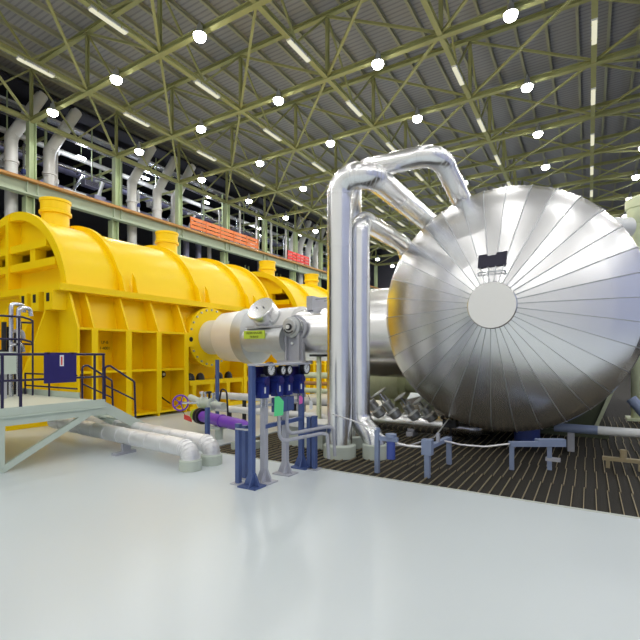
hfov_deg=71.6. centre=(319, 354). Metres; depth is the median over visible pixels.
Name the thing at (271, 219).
stanchion
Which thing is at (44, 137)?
rack
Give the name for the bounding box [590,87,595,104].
lamp
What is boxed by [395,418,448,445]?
cable
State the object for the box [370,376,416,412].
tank
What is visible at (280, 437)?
tube
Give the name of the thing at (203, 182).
vent box
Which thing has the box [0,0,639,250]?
ceiling
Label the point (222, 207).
rack
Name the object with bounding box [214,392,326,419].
pipe
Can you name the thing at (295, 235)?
column
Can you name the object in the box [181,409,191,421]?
tag
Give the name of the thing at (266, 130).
lamp
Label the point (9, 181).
beam
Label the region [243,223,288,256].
rack
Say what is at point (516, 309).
tank
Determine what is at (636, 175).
lamp
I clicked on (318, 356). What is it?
slim post
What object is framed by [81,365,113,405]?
stair handrail
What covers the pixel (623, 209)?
roof truss
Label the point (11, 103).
cable tray
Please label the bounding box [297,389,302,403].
paper tag
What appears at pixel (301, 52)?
lamp
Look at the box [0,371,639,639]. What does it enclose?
floor
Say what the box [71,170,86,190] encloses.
pipe
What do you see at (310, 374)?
pipe
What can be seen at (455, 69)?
lamp
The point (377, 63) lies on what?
lamp
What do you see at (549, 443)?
trestle
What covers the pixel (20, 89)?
wall
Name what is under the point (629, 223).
pipe
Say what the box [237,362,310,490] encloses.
rack
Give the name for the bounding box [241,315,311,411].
valve actuator
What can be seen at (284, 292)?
turbine
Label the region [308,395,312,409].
paper tag
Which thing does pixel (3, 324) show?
canister
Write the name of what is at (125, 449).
saddle
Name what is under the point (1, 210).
wall
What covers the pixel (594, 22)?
diffuser
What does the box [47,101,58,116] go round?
lamp
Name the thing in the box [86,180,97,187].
grille
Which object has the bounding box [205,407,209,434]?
post
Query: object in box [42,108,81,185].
vent duct
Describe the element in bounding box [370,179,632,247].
roof truss
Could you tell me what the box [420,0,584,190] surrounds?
tie
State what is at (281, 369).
gauge
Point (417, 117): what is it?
lamp
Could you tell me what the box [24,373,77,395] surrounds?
railing
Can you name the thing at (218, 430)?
stand
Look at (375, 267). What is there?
column
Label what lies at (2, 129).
pipe
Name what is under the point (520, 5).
roof truss
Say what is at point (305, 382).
pipe
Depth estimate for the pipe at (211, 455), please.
7.85 m
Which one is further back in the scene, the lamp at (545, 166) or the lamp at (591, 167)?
the lamp at (591, 167)
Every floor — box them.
[0,189,326,289]
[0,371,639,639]
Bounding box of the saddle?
[111,444,135,455]
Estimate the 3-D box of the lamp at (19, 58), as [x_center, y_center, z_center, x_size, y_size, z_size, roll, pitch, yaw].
[-14.282,-14.453,22.333,0.280,0.165,1.750,0,0,31]
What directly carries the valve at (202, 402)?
on the floor at (95, 544)
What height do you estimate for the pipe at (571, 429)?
0.538 m
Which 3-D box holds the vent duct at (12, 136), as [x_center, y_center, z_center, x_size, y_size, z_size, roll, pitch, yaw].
[-18.833,-7.656,28.477,0.850,19.113,2.502,0,0,40]
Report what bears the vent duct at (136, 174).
on the floor at (95, 544)
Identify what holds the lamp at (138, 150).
hanging from the roof truss at (520, 5)
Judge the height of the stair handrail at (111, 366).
1.139 m
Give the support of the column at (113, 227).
on the floor at (95, 544)
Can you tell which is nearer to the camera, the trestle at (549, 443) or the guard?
the trestle at (549, 443)
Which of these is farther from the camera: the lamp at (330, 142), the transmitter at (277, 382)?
the lamp at (330, 142)
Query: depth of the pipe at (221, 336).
13.17 m
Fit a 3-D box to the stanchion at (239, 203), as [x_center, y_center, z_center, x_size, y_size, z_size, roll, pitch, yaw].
[-8.143,-13.000,45.133,0.220,4.600,0.209,0,0,31]
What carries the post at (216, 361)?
on the floor at (95, 544)
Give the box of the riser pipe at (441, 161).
[352,144,470,448]
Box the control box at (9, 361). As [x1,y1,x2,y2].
[0,352,15,398]
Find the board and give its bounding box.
[44,352,75,383]
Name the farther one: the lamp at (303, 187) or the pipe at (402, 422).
the lamp at (303, 187)
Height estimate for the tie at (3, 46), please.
3.346 m
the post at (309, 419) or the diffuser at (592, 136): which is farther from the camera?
the diffuser at (592, 136)
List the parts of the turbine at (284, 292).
window post, casing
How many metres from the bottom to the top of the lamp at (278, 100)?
0.900 m
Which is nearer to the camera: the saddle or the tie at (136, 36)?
the saddle
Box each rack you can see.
[0,118,46,180]
[65,150,121,206]
[122,175,174,221]
[182,195,223,238]
[213,208,258,249]
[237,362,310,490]
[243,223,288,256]
[267,234,312,266]
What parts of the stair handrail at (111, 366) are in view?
rail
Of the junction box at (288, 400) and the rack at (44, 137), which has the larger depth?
the rack at (44, 137)
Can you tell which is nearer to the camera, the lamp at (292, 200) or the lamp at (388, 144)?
the lamp at (388, 144)
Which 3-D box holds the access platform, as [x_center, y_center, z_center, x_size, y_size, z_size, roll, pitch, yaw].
[-6.486,1.340,8.202,3.610,1.120,6.120,0,0,31]
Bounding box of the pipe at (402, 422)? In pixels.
[370,411,494,438]
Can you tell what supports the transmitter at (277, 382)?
attached to the rack at (253, 482)
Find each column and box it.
[22,121,36,214]
[108,157,120,239]
[175,183,181,254]
[220,203,229,263]
[259,219,266,271]
[290,232,297,281]
[318,243,322,286]
[374,266,377,287]
[625,195,639,421]
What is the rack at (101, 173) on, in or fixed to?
on the floor at (98, 224)
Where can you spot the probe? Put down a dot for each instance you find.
(163, 372)
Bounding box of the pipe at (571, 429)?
[554,423,639,451]
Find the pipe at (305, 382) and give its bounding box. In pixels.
[304,381,326,385]
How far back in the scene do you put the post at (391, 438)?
7.19 m
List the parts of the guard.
post, post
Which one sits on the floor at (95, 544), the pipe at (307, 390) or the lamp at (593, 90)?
the pipe at (307, 390)
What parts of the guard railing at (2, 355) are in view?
post, post, rail, rail, post, post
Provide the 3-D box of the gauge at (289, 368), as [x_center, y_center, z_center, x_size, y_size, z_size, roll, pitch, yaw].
[-0.516,0.310,6.974,0.124,0.280,0.150,0,0,31]
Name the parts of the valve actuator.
label plate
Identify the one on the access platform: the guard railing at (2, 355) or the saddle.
the guard railing at (2, 355)
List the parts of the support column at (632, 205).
plate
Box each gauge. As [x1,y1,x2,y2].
[263,362,275,376]
[277,365,286,375]
[284,365,292,376]
[300,361,309,373]
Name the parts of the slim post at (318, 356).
head plate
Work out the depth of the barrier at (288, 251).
52.44 m
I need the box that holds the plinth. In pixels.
[231,440,259,449]
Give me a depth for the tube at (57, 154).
30.98 m
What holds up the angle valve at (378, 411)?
attached to the pipe at (402, 422)
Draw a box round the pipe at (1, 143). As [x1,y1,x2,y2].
[0,142,370,275]
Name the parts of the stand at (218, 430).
head plate, post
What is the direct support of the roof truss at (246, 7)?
on the column at (28, 204)
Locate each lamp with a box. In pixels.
[16,55,54,77]
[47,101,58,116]
[76,137,86,159]
[88,4,127,34]
[110,66,121,84]
[123,111,149,126]
[135,142,143,154]
[193,21,206,42]
[194,80,220,98]
[196,118,205,132]
[196,150,216,160]
[198,171,204,182]
[246,194,251,203]
[250,178,264,186]
[256,154,263,166]
[263,127,281,140]
[273,88,283,104]
[286,36,310,61]
[291,199,302,205]
[300,180,306,190]
[311,161,325,171]
[326,133,334,146]
[346,99,362,116]
[372,50,383,69]
[386,142,397,151]
[412,107,421,122]
[414,172,423,180]
[451,64,464,85]
[476,118,485,131]
[494,154,500,164]
[503,0,517,22]
[521,74,532,91]
[533,123,542,137]
[541,158,549,169]
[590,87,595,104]
[590,133,594,145]
[590,166,593,174]
[591,17,597,44]
[631,168,639,179]
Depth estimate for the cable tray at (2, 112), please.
36.41 m
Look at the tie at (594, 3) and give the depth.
26.56 m
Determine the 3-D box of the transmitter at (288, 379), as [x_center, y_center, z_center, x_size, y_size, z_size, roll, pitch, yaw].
[-0.530,0.554,7.030,0.195,0.452,0.160,0,0,31]
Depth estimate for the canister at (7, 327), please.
9.96 m
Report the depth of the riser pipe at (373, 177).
8.20 m
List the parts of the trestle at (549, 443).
leg, leg, saddle plate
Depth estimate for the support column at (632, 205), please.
12.88 m
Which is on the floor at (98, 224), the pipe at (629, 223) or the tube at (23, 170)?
the tube at (23, 170)
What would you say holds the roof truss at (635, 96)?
on the column at (264, 222)
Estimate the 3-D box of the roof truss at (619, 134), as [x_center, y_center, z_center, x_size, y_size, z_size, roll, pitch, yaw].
[17.603,-16.238,40.262,48.170,3.565,0.270,0,0,31]
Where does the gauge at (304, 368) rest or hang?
attached to the rack at (253, 482)
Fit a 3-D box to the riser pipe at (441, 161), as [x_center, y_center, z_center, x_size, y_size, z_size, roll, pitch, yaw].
[2.244,-1.042,9.149,3.496,5.943,1.669,0,0,-16]
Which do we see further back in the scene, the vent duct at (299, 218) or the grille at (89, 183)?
the vent duct at (299, 218)
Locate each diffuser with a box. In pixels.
[591,135,593,145]
[592,20,596,44]
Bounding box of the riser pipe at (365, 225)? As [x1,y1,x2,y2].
[352,212,410,460]
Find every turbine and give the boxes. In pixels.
[0,196,278,430]
[252,260,326,393]
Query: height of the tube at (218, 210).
3.969 m
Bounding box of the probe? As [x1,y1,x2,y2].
[162,371,170,403]
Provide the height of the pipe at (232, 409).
0.540 m
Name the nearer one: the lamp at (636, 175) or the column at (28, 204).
the column at (28, 204)
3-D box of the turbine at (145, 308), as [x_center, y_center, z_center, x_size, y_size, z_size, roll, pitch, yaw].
[-7.122,-1.540,16.878,7.060,6.880,10.748,0,0,31]
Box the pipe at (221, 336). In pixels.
[199,288,404,377]
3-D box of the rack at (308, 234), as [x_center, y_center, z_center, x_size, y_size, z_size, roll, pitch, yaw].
[-4.663,-13.700,63.123,8.670,6.000,0.140,0,0,31]
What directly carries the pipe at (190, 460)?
on the floor at (95, 544)
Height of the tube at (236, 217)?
3.933 m
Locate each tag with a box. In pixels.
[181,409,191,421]
[274,390,283,415]
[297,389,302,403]
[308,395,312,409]
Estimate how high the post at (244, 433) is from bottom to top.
0.812 m
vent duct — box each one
[3,91,47,216]
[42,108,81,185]
[126,146,155,243]
[152,156,176,244]
[170,163,195,223]
[289,216,303,278]
[297,220,311,283]
[305,224,318,265]
[312,228,324,268]
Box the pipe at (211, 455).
[85,416,221,465]
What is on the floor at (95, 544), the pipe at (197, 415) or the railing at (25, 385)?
the pipe at (197, 415)
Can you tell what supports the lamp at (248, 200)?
hanging from the roof truss at (636, 105)
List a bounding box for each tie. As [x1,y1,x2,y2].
[0,0,406,254]
[0,69,394,265]
[78,0,443,233]
[249,0,497,206]
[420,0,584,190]
[590,0,639,216]
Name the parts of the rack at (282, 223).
post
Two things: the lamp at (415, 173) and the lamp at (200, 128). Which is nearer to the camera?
the lamp at (200, 128)
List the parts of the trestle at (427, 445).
leg, leg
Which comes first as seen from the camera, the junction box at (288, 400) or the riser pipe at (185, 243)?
the junction box at (288, 400)
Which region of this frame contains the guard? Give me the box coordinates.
[0,315,33,396]
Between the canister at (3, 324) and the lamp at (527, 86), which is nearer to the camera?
the canister at (3, 324)
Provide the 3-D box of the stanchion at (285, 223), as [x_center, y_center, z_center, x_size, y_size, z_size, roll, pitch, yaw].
[-4.002,-13.000,51.977,0.220,4.600,0.209,0,0,31]
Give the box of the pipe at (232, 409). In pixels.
[211,406,326,430]
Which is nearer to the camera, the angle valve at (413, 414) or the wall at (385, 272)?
the angle valve at (413, 414)
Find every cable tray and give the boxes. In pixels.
[0,95,371,259]
[0,111,373,265]
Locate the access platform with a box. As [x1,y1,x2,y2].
[0,388,143,472]
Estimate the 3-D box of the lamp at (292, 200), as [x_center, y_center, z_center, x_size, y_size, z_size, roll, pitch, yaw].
[-2.202,-14.453,42.299,0.280,0.165,1.750,0,0,31]
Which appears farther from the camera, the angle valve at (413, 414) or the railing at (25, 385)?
the angle valve at (413, 414)
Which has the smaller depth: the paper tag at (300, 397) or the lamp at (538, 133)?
the paper tag at (300, 397)
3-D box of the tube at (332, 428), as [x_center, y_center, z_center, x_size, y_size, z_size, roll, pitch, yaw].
[-0.150,1.290,7.172,0.996,0.823,0.114,0,0,-36]
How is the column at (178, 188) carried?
on the floor at (95, 544)
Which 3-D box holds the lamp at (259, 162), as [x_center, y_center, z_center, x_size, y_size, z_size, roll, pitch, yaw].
[-4.436,-14.355,32.812,0.600,0.900,0.585,0,0,31]
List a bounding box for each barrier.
[190,216,257,248]
[287,250,308,264]
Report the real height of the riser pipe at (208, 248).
12.300 m
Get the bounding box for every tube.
[21,143,25,175]
[56,152,59,186]
[137,190,139,211]
[218,210,219,237]
[235,217,237,242]
[277,416,329,458]
[285,411,335,455]
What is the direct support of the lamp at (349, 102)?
attached to the tie at (264, 10)
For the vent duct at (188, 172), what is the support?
on the floor at (95, 544)
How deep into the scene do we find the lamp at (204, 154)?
32.21 m
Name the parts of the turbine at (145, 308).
window post, window post, casing, casing, frame post, frame post, foundation frame, frame post, frame post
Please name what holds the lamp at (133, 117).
attached to the tie at (3, 46)
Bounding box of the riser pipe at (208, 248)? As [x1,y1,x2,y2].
[207,247,210,258]
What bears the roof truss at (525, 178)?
on the column at (320, 245)
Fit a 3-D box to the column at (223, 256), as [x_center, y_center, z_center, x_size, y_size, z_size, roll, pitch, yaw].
[-9.110,-6.272,42.786,0.925,16.345,0.600,0,0,31]
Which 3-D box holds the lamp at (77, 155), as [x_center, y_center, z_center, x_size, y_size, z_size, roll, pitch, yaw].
[-18.260,-16.015,33.955,0.240,2.169,0.700,0,0,31]
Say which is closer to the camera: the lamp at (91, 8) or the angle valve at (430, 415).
the angle valve at (430, 415)
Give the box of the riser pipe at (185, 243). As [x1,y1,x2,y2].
[183,240,188,256]
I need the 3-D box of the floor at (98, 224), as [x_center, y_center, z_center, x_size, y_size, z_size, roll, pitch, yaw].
[-17.277,-10.575,44.931,15.920,0.250,85.000,0,0,31]
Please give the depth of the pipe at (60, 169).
42.10 m
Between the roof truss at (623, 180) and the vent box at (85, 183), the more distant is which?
the roof truss at (623, 180)
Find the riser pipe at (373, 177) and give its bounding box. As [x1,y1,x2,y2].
[323,161,435,459]
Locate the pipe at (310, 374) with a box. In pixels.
[304,372,326,378]
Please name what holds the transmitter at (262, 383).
attached to the rack at (253, 482)
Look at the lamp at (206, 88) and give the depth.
24.11 m
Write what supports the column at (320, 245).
on the floor at (95, 544)
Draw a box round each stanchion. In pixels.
[239,203,240,243]
[255,211,256,248]
[270,219,271,253]
[285,223,286,258]
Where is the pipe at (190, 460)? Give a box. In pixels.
[47,418,201,471]
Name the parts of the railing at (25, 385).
post, rail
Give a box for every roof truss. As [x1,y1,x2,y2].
[29,0,272,123]
[115,0,548,158]
[177,0,639,184]
[225,64,639,203]
[264,93,639,219]
[294,129,639,232]
[320,155,639,242]
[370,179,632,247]
[370,196,633,257]
[375,209,624,265]
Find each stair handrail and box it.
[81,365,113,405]
[105,365,136,417]
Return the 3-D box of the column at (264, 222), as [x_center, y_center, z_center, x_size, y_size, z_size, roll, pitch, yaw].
[-6.090,-6.272,47.778,0.925,16.345,0.600,0,0,31]
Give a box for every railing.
[0,353,104,408]
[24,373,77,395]
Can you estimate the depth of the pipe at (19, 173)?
41.20 m
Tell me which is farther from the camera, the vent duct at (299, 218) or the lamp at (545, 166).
the vent duct at (299, 218)
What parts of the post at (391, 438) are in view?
arm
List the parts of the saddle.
stem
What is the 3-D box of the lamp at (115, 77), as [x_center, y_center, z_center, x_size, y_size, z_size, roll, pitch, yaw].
[-10.476,-14.355,22.829,0.600,0.900,0.585,0,0,31]
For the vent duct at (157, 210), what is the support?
on the floor at (95, 544)
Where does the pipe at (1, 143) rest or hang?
on the rack at (150, 182)
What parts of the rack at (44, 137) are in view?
post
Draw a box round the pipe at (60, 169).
[0,141,326,261]
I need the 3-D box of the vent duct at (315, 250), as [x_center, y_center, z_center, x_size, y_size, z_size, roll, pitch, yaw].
[-0.094,-7.656,59.450,0.850,19.113,2.502,0,0,40]
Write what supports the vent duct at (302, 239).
on the floor at (95, 544)
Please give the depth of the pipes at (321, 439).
9.19 m
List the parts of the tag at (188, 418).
plate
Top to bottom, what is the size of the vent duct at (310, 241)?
19.113 m
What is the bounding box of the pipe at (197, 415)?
[190,408,247,429]
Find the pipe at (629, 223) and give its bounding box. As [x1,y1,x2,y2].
[614,217,635,235]
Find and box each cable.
[332,413,375,429]
[379,433,420,447]
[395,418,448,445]
[444,440,509,447]
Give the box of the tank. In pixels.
[386,184,639,440]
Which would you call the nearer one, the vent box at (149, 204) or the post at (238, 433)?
the post at (238, 433)
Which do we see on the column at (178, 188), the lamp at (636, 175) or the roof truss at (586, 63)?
the roof truss at (586, 63)
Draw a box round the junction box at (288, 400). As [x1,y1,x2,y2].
[271,396,293,411]
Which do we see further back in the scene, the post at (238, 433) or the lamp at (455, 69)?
the lamp at (455, 69)
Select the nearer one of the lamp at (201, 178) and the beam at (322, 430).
the beam at (322, 430)
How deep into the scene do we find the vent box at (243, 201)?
48.49 m
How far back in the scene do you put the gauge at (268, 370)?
6.51 m
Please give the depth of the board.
7.86 m
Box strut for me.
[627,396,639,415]
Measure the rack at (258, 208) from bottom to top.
6.000 m
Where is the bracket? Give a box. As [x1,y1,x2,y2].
[602,449,639,471]
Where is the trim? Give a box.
[222,453,639,518]
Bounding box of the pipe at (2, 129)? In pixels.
[0,126,326,254]
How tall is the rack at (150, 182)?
6.000 m
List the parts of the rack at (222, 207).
post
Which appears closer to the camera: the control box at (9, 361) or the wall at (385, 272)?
the control box at (9, 361)
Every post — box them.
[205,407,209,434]
[215,360,218,413]
[230,423,243,485]
[242,425,247,480]
[306,416,311,468]
[307,415,321,470]
[309,354,326,418]
[374,427,397,472]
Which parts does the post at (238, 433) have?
foot plate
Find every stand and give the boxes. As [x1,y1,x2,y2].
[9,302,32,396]
[210,425,226,439]
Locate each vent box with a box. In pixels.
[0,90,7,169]
[81,130,98,190]
[146,158,156,208]
[197,182,207,225]
[241,201,246,238]
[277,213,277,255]
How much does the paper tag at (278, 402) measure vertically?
0.402 m
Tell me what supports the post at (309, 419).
on the floor at (95, 544)
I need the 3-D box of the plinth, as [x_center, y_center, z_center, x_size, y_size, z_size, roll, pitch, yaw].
[-1.510,1.855,9.095,0.440,0.150,0.440,0,0,31]
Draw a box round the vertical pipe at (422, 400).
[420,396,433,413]
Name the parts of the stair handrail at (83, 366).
rail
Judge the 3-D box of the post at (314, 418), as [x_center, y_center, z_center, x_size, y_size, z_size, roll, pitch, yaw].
[-0.090,1.459,7.347,0.180,0.882,0.180,0,0,31]
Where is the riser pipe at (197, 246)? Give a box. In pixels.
[195,244,200,258]
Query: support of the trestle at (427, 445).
on the floor at (95, 544)
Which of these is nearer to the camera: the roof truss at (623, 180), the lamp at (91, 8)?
the lamp at (91, 8)
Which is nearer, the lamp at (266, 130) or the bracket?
the bracket
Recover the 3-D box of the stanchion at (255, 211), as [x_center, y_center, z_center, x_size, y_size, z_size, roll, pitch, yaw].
[-6.798,-13.000,47.357,0.220,4.600,0.209,0,0,31]
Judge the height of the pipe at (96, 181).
3.629 m
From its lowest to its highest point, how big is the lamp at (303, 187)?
0.900 m
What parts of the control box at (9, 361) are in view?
leg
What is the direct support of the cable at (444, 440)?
hanging from the trestle at (427, 445)
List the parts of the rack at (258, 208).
post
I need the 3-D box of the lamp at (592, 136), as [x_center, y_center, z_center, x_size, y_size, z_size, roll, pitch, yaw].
[18.332,-14.453,29.876,0.280,0.165,1.750,0,0,31]
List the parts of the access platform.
leg, kick plate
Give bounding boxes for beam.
[0,169,379,288]
[304,425,325,434]
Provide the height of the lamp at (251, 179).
0.165 m
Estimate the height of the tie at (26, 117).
3.346 m
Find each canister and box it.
[1,322,6,349]
[7,327,8,349]
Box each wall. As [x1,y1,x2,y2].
[0,70,381,262]
[0,209,325,289]
[323,248,399,288]
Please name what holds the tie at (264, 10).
attached to the roof truss at (635, 96)
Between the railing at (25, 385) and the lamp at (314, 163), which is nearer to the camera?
the railing at (25, 385)
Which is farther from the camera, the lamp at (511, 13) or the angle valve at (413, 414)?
the lamp at (511, 13)
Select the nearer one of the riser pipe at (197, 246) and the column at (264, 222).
the riser pipe at (197, 246)
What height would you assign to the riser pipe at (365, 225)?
4.735 m
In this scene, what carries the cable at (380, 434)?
hanging from the post at (391, 438)
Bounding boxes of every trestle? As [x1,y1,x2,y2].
[421,433,451,477]
[509,438,565,469]
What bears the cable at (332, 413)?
attached to the post at (391, 438)
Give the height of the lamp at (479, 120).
0.165 m
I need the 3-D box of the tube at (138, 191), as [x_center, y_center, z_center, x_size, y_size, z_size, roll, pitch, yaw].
[-15.052,-12.184,36.797,0.304,2.968,0.633,0,0,-23]
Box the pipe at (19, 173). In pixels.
[18,171,311,266]
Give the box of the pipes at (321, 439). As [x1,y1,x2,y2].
[289,417,326,449]
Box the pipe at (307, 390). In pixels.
[304,388,326,393]
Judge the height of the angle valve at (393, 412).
0.791 m
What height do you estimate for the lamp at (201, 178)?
0.900 m
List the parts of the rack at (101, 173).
post, post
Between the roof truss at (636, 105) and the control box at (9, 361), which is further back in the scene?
the roof truss at (636, 105)
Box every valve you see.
[172,388,228,430]
[370,396,384,417]
[372,387,400,419]
[394,392,420,420]
[413,397,437,422]
[440,415,458,435]
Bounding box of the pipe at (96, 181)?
[95,178,104,195]
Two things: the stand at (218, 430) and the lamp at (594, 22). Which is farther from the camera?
the lamp at (594, 22)
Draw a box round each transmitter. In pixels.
[256,377,269,407]
[270,376,283,396]
[282,375,293,395]
[293,374,304,401]
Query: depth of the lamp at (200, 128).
27.69 m
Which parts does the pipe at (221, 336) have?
lug plate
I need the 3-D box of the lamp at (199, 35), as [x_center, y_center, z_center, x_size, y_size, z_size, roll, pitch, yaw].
[-5.342,-14.355,19.723,0.600,0.900,0.585,0,0,31]
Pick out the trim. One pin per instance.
(222, 453)
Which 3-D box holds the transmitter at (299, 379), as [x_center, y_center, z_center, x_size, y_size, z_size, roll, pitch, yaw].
[-0.354,0.554,7.321,0.195,0.452,0.160,0,0,31]
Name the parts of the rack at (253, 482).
post, plate, post, plate, post, post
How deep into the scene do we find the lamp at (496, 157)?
32.75 m
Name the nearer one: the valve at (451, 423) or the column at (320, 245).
the valve at (451, 423)
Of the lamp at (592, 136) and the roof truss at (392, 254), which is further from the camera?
the roof truss at (392, 254)

